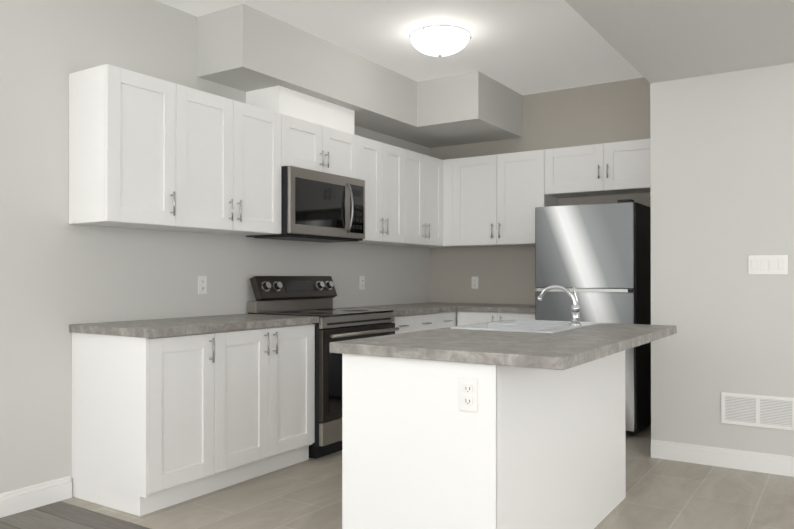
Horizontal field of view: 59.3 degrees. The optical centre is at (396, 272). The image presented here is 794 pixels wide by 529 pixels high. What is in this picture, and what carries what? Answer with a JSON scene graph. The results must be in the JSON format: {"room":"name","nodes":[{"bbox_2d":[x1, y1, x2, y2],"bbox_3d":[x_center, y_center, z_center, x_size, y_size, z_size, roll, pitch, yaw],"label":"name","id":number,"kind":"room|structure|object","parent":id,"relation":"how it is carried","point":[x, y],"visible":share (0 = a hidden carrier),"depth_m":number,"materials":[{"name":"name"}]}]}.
{"room":"kitchen","nodes":[
{"label":"kitchen","id":0,"kind":"room"},
{"bbox_2d":[0,501,149,528],"bbox_3d":[-0.427,1.192,-0.192,6.620,0.060,4.950,0,0,33],"label":"floor","id":1,"kind":"structure","parent":0,"point":[59,515],"depth_m":3.33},
{"bbox_2d":[0,0,429,496],"bbox_3d":[-2.081,-0.218,3.239,0.120,2.800,8.890,0,0,33],"label":"wall","id":2,"kind":"structure","parent":0,"point":[59,274],"depth_m":3.69,"materials":[{"name":"white paint"}]},
{"bbox_2d":[0,476,71,517],"bbox_3d":[-3.079,1.115,1.569,0.014,0.114,5.015,0,0,33],"label":"baseboard","id":3,"kind":"structure","parent":2,"relation":"attached to","point":[12,502],"depth_m":3.50,"materials":[{"name":"white wood"}]},
{"bbox_2d":[69,64,192,231],"bbox_3d":[-1.452,-0.649,3.795,0.328,0.790,0.504,0,0,33],"label":"upper cabinet","id":4,"kind":"object","parent":2,"relation":"attached to","point":[148,152],"depth_m":3.64,"materials":[{"name":"white wood"}]},
{"bbox_2d":[198,276,206,293],"bbox_3d":[-1.231,0.079,4.426,0.009,0.115,0.070,0,0,33],"label":"electrical outlet","id":5,"kind":"object","parent":2,"relation":"attached to","point":[202,284],"visible":1,"depth_m":4.42,"materials":[{"name":"white plastic"}]},
{"bbox_2d":[185,89,284,235],"bbox_3d":[-1.146,-0.647,4.267,0.328,0.790,0.931,0,0,33],"label":"upper cabinet","id":6,"kind":"object","parent":2,"relation":"attached to","point":[239,147],"depth_m":4.23,"materials":[{"name":"white wood"}]},
{"bbox_2d":[285,115,360,179],"bbox_3d":[-0.662,-0.866,5.013,0.328,0.343,0.843,0,0,33],"label":"upper cabinet","id":7,"kind":"object","parent":2,"relation":"attached to","point":[308,145],"depth_m":4.90,"materials":[{"name":"white wood"}]},
{"bbox_2d":[246,86,353,133],"bbox_3d":[-0.676,-1.133,5.024,0.300,0.188,0.835,0,0,33],"label":"duct","id":8,"kind":"object","parent":7,"relation":"on","point":[288,102],"depth_m":4.79,"materials":[{"name":"white paint"}]},
{"bbox_2d":[246,166,364,242],"bbox_3d":[-0.609,-0.462,4.976,0.453,0.460,0.838,0,0,33],"label":"microwave","id":9,"kind":"object","parent":7,"relation":"attached to","point":[319,206],"visible":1,"depth_m":4.80,"materials":[{"name":"silver"}]},
{"bbox_2d":[359,276,364,289],"bbox_3d":[-0.292,0.088,5.873,0.009,0.115,0.070,0,0,33],"label":"electrical outlet","id":10,"kind":"object","parent":2,"relation":"attached to","point":[361,282],"visible":1,"depth_m":5.86,"materials":[{"name":"white plastic"}]},
{"bbox_2d":[347,137,412,245],"bbox_3d":[-0.232,-0.638,5.675,0.328,0.790,0.736,0,0,33],"label":"upper cabinet","id":11,"kind":"object","parent":2,"relation":"attached to","point":[386,169],"depth_m":5.61,"materials":[{"name":"white wood"}]},
{"bbox_2d":[393,152,440,247],"bbox_3d":[0.083,-0.635,6.160,0.328,0.790,0.733,0,0,33],"label":"upper cabinet","id":12,"kind":"object","parent":2,"relation":"attached to","point":[426,169],"depth_m":6.13,"materials":[{"name":"white wood"}]},
{"bbox_2d":[156,0,642,94],"bbox_3d":[0.645,-1.678,1.478,6.620,0.100,8.890,0,0,33],"label":"ceiling","id":13,"kind":"structure","parent":0,"point":[524,47],"depth_m":4.74,"materials":[{"name":"white paint"}]},
{"bbox_2d":[197,4,522,147],"bbox_3d":[-0.061,-1.415,5.356,0.970,0.380,2.910,0,0,33],"label":"soffit","id":14,"kind":"object","parent":13,"relation":"attached to","point":[243,47],"depth_m":5.15,"materials":[{"name":"white paint"}]},
{"bbox_2d":[410,23,470,56],"bbox_3d":[0.285,-1.528,4.670,0.406,0.162,0.413,0,0,33],"label":"ceiling light","id":15,"kind":"object","parent":13,"relation":"attached to","point":[440,39],"visible":1,"depth_m":4.55,"materials":[{"name":"white glass"}]},
{"bbox_2d":[62,424,793,528],"bbox_3d":[1.993,1.214,3.537,6.620,0.060,3.940,0,0,33],"label":"floor","id":16,"kind":"structure","parent":0,"point":[660,494],"depth_m":3.61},
{"bbox_2d":[72,331,227,515],"bbox_3d":[-1.322,0.751,3.730,0.608,0.868,0.510,0,0,33],"label":"base cabinet","id":17,"kind":"object","parent":16,"relation":"on","point":[159,423],"depth_m":3.53,"materials":[{"name":"white wood"}]},
{"bbox_2d":[69,314,318,337],"bbox_3d":[-1.108,0.297,4.031,0.643,0.040,1.280,0,0,33],"label":"countertop","id":18,"kind":"structure","parent":17,"relation":"on","point":[152,328],"depth_m":3.75,"materials":[{"name":"laminate"}]},
{"bbox_2d":[228,324,314,486],"bbox_3d":[-1.021,0.754,4.194,0.608,0.868,0.907,0,0,33],"label":"base cabinet","id":19,"kind":"object","parent":16,"relation":"on","point":[271,370],"depth_m":4.07,"materials":[{"name":"white wood"}]},
{"bbox_2d":[248,276,398,458],"bbox_3d":[-0.487,0.609,4.891,0.710,1.165,0.838,0,0,33],"label":"range","id":20,"kind":"object","parent":16,"relation":"on","point":[298,295],"visible":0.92,"depth_m":4.67,"materials":[{"name":"black metal"}]},
{"bbox_2d":[392,314,419,333],"bbox_3d":[-0.200,0.761,5.459,0.608,0.868,0.422,0,0,33],"label":"base cabinet","id":21,"kind":"object","parent":16,"relation":"on","point":[414,323],"depth_m":5.33,"materials":[{"name":"white wood"}]},
{"bbox_2d":[341,302,534,315],"bbox_3d":[0.462,0.307,5.760,1.394,0.040,1.643,0,0,33],"label":"countertop","id":22,"kind":"structure","parent":21,"relation":"on","point":[416,308],"depth_m":5.77,"materials":[{"name":"laminate"}]},
{"bbox_2d":[420,312,443,330],"bbox_3d":[-0.033,0.763,5.716,0.608,0.868,0.500,0,0,33],"label":"base cabinet","id":23,"kind":"object","parent":16,"relation":"on","point":[429,321],"depth_m":5.65,"materials":[{"name":"white wood"}]},
{"bbox_2d":[444,311,451,327],"bbox_3d":[0.133,0.764,5.972,0.608,0.868,0.421,0,0,33],"label":"base cabinet","id":24,"kind":"object","parent":16,"relation":"on","point":[447,315],"depth_m":5.86,"materials":[{"name":"white wood"}]},
{"bbox_2d":[342,331,625,528],"bbox_3d":[0.496,0.747,3.174,0.648,0.869,1.603,0,0,33],"label":"kitchen island","id":25,"kind":"object","parent":16,"relation":"on","point":[536,440],"depth_m":2.57,"materials":[{"name":"white wood"}]},
{"bbox_2d":[459,377,477,411],"bbox_3d":[0.242,0.417,2.379,0.070,0.115,0.009,0,0,33],"label":"outlet","id":26,"kind":"object","parent":25,"relation":"attached to","point":[468,394],"visible":1,"depth_m":2.38,"materials":[{"name":"white plastic"}]},
{"bbox_2d":[330,320,676,371],"bbox_3d":[0.590,0.291,3.136,0.930,0.040,1.690,0,0,33],"label":"island countertop","id":27,"kind":"structure","parent":25,"relation":"on","point":[559,351],"depth_m":2.63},
{"bbox_2d":[451,319,602,333],"bbox_3d":[0.675,0.366,3.533,0.510,0.201,0.750,0,0,33],"label":"sink","id":28,"kind":"object","parent":27,"relation":"in","point":[532,326],"visible":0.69,"depth_m":3.55,"materials":[{"name":"white ceramic"}]},
{"bbox_2d":[537,284,581,325],"bbox_3d":[0.820,0.162,3.521,0.232,0.207,0.078,0,0,33],"label":"faucet","id":29,"kind":"object","parent":27,"relation":"on","point":[575,314],"visible":1,"depth_m":3.47,"materials":[{"name":"silver metal"}]},
{"bbox_2d":[452,311,534,326],"bbox_3d":[0.972,0.764,5.996,0.791,0.868,0.685,0,0,33],"label":"base cabinet","id":30,"kind":"object","parent":16,"relation":"on","point":[459,318],"depth_m":5.85,"materials":[{"name":"white wood"}]},
{"bbox_2d":[535,199,650,434],"bbox_3d":[1.590,0.336,5.521,0.750,1.720,0.760,0,0,33],"label":"refrigerator","id":31,"kind":"object","parent":16,"relation":"on","point":[598,256],"visible":0.69,"depth_m":5.18,"materials":[{"name":"silver metal"}]},
{"bbox_2d":[430,77,650,304],"bbox_3d":[1.393,-0.200,6.212,2.470,2.800,0.120,0,0,33],"label":"wall","id":32,"kind":"structure","parent":0,"point":[616,111],"depth_m":6.25,"materials":[{"name":"grey paint"}]},
{"bbox_2d":[472,276,477,288],"bbox_3d":[0.732,0.097,6.561,0.070,0.115,0.009,0,0,33],"label":"electrical outlet","id":33,"kind":"object","parent":32,"relation":"attached to","point":[474,282],"visible":1,"depth_m":6.56,"materials":[{"name":"white plastic"}]},
{"bbox_2d":[441,149,557,247],"bbox_3d":[0.892,-0.635,6.223,0.979,0.790,0.406,0,0,33],"label":"upper cabinet","id":34,"kind":"object","parent":32,"relation":"attached to","point":[488,200],"depth_m":6.11,"materials":[{"name":"white wood"}]},
{"bbox_2d":[545,139,650,199],"bbox_3d":[1.744,-0.843,5.718,0.999,0.380,0.328,0,0,33],"label":"upper cabinet","id":35,"kind":"object","parent":32,"relation":"attached to","point":[623,167],"depth_m":5.62,"materials":[{"name":"white wood"}]},
{"bbox_2d":[564,0,793,82],"bbox_3d":[-0.048,-1.435,1.116,0.870,0.390,7.530,0,0,33],"label":"ceiling","id":36,"kind":"structure","parent":0,"point":[652,41],"depth_m":3.58,"materials":[{"name":"white paint"}]},
{"bbox_2d":[650,63,793,456],"bbox_3d":[3.396,-0.217,3.421,4.130,2.800,0.100,0,0,33],"label":"wall","id":37,"kind":"structure","parent":0,"point":[722,171],"depth_m":4.26,"materials":[{"name":"white paint"}]},
{"bbox_2d":[651,439,793,476],"bbox_3d":[3.365,1.125,3.365,4.130,0.114,0.014,0,0,33],"label":"baseboard","id":38,"kind":"structure","parent":37,"relation":"attached to","point":[783,465],"depth_m":4.25,"materials":[{"name":"white wood"}]},
{"bbox_2d":[721,392,793,430],"bbox_3d":[2.150,0.826,4.159,0.400,0.190,0.008,0,0,33],"label":"air vent","id":39,"kind":"object","parent":37,"relation":"in","point":[773,412],"visible":1,"depth_m":4.16,"materials":[{"name":"white metal"}]},
{"bbox_2d":[748,255,787,273],"bbox_3d":[2.196,-0.047,4.132,0.205,0.108,0.013,0,0,33],"label":"switch plate","id":40,"kind":"object","parent":37,"relation":"attached to","point":[767,264],"visible":1,"depth_m":4.12,"materials":[{"name":"white plastic"}]}
]}

